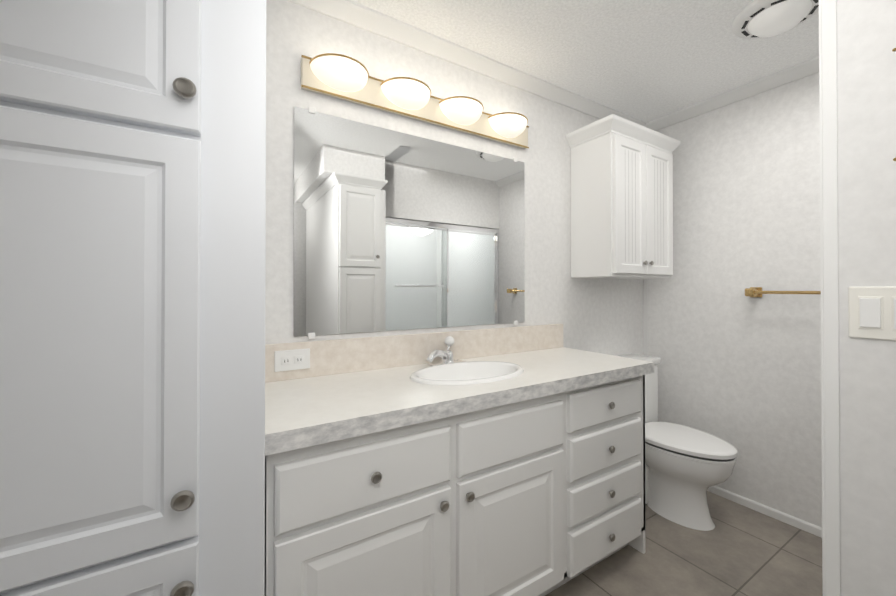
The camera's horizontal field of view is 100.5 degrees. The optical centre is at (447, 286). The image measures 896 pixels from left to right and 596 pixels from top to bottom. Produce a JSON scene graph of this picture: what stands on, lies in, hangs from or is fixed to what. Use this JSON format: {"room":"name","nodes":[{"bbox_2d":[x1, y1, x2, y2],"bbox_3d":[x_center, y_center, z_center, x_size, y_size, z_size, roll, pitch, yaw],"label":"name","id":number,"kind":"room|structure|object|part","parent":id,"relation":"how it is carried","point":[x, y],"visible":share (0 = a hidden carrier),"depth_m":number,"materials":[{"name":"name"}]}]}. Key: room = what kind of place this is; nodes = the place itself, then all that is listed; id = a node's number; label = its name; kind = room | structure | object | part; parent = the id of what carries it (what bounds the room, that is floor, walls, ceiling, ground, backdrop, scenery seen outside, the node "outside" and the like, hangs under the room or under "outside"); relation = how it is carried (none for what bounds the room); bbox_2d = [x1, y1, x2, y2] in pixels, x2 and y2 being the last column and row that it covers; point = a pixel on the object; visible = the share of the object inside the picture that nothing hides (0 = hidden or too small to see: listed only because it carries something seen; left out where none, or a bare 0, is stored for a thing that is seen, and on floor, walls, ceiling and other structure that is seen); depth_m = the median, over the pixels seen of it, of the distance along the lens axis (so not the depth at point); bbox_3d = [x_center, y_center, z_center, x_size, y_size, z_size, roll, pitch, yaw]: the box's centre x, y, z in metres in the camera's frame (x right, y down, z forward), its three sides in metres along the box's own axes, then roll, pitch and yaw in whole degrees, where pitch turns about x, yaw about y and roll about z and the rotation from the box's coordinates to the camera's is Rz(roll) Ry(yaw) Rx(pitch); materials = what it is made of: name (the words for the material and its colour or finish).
{"room":"bathroom","nodes":[
{"label":"bathroom","id":0,"kind":"room"},
{"bbox_2d":[265,0,642,355],"bbox_3d":[0.014,0.052,1.708,3.115,2.200,0.100,0,0,-32],"label":"wall","id":1,"kind":"structure","parent":0,"point":[601,315],"depth_m":1.67,"materials":[{"name":"paint"}]},
{"bbox_2d":[293,107,524,338],"bbox_3d":[-0.077,-0.227,1.588,1.087,0.829,0.009,0,0,-32],"label":"mirror","id":2,"kind":"object","parent":1,"relation":"attached to","point":[394,230],"visible":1,"depth_m":1.51,"materials":[{"name":"clear glass"}]},
{"bbox_2d":[301,53,528,148],"bbox_3d":[-0.031,-0.752,1.549,1.079,0.111,0.130,0,0,-32],"label":"sconce","id":3,"kind":"object","parent":1,"relation":"attached to","point":[371,94],"depth_m":1.46,"materials":[{"name":"beige glass"}]},
{"bbox_3d":[-0.035,-0.754,1.535,1.001,0.068,0.103,0,0,-32],"label":"vanity sconce shade","id":4,"kind":"part","parent":3,"relation":"part of","materials":[{"name":"white glass"}]},
{"bbox_2d":[288,0,647,127],"bbox_3d":[0.054,-1.023,1.650,2.915,0.052,0.052,0,0,-32],"label":"crown molding","id":5,"kind":"structure","parent":1,"relation":"attached to","point":[353,13],"depth_m":1.62,"materials":[{"name":"white wood"}]},
{"bbox_2d":[566,114,680,278],"bbox_3d":[0.993,-0.444,2.092,0.634,0.786,0.286,0,0,-32],"label":"upper cabinet","id":6,"kind":"object","parent":1,"relation":"attached to","point":[621,198],"visible":1,"depth_m":1.96,"materials":[{"name":"white wood"}]},
{"bbox_2d":[352,0,818,122],"bbox_3d":[0.753,-1.086,0.526,3.115,0.060,2.900,0,0,-32],"label":"ceiling","id":7,"kind":"structure","parent":0,"point":[645,61],"depth_m":1.61,"materials":[{"name":"white paint"}]},
{"bbox_2d":[732,0,818,38],"bbox_3d":[1.256,-1.015,1.416,0.280,0.070,0.280,0,0,-32],"label":"ceiling fan light","id":8,"kind":"object","parent":7,"relation":"attached to","point":[756,19],"visible":0.96,"depth_m":1.39,"materials":[{"name":"white glass"}]},
{"bbox_2d":[545,491,822,595],"bbox_3d":[0.753,1.174,0.511,3.115,0.060,2.900,0,0,-32],"label":"floor","id":9,"kind":"structure","parent":0,"point":[739,550],"depth_m":1.55,"materials":[{"name":"tile"}]},
{"bbox_2d":[0,0,265,595],"bbox_3d":[-0.756,0.096,0.778,0.619,2.100,0.659,0,0,-32],"label":"linen cabinet","id":10,"kind":"object","parent":9,"relation":"on","point":[132,269],"visible":1,"depth_m":0.58,"materials":[{"name":"white wood"}]},
{"bbox_2d":[264,368,654,595],"bbox_3d":[0.105,0.757,1.400,1.501,0.786,0.506,0,0,-32],"label":"bathroom vanity","id":11,"kind":"object","parent":9,"relation":"on","point":[507,461],"depth_m":1.10,"materials":[{"name":"white wood"}]},
{"bbox_2d":[265,348,654,447],"bbox_3d":[0.106,0.342,1.402,1.504,0.044,0.508,0,0,-32],"label":"countertop","id":12,"kind":"structure","parent":11,"relation":"on","point":[297,408],"depth_m":1.13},
{"bbox_2d":[274,348,309,371],"bbox_3d":[-0.532,0.251,1.277,0.114,0.070,0.009,0,0,-32],"label":"electrical outlet","id":13,"kind":"object","parent":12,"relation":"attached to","point":[288,360],"visible":1,"depth_m":1.27,"materials":[{"name":"white plastic"}]},
{"bbox_2d":[392,356,547,391],"bbox_3d":[0.078,0.380,1.379,0.464,0.144,0.304,0,0,-32],"label":"sink","id":14,"kind":"object","parent":12,"relation":"in","point":[485,369],"depth_m":1.46,"materials":[{"name":"white ceramic"}]},
{"bbox_2d":[618,353,736,530],"bbox_3d":[1.144,0.783,1.963,0.410,0.740,0.628,0,0,-32],"label":"toilet","id":15,"kind":"object","parent":9,"relation":"on","point":[686,467],"visible":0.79,"depth_m":1.82,"materials":[{"name":"white ceramic"}]},
{"bbox_2d":[648,72,821,527],"bbox_3d":[2.060,0.049,1.273,0.100,2.200,2.800,0,0,-32],"label":"wall","id":16,"kind":"structure","parent":0,"point":[739,370],"depth_m":1.94,"materials":[{"name":"paint"}]},
{"bbox_2d":[643,279,647,355],"bbox_3d":[1.284,0.042,2.421,0.004,2.090,0.029,0,0,-32],"label":"trim","id":17,"kind":"structure","parent":16,"relation":"attached to","point":[645,316],"depth_m":2.42,"materials":[{"name":"white"}]},
{"bbox_2d":[648,56,818,130],"bbox_3d":[1.985,-1.025,1.257,0.052,0.052,2.640,0,0,-32],"label":"crown molding","id":18,"kind":"structure","parent":16,"relation":"attached to","point":[809,67],"depth_m":1.96,"materials":[{"name":"white wood"}]},
{"bbox_2d":[707,486,821,537],"bbox_3d":[1.323,1.130,1.608,0.789,0.042,1.441,0,0,-32],"label":"baseboard","id":19,"kind":"structure","parent":16,"relation":"attached to","point":[778,515],"depth_m":1.87,"materials":[{"name":"white wood"}]},
{"bbox_2d":[745,287,820,296],"bbox_3d":[1.725,0.026,1.630,0.089,0.052,0.692,0,0,-32],"label":"towel rail","id":20,"kind":"object","parent":16,"relation":"attached to","point":[754,292],"visible":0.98,"depth_m":1.83,"materials":[{"name":"gold metal"}]},
{"bbox_2d":[837,0,895,595],"bbox_3d":[0.969,0.045,0.717,0.100,2.200,0.332,0,0,-32],"label":"wall","id":21,"kind":"structure","parent":0,"point":[866,76],"depth_m":0.78,"materials":[{"name":"paint"}]},
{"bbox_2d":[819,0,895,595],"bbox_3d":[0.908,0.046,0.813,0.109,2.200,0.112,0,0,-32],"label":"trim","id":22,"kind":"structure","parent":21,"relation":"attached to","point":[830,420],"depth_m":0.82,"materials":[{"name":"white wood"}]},
{"bbox_2d":[848,286,895,340],"bbox_3d":[0.883,0.053,0.748,0.012,0.108,0.110,0,0,-32],"label":"light switch","id":23,"kind":"object","parent":21,"relation":"attached to","point":[871,312],"visible":1,"depth_m":0.76,"materials":[{"name":"white plastic"}]}
]}

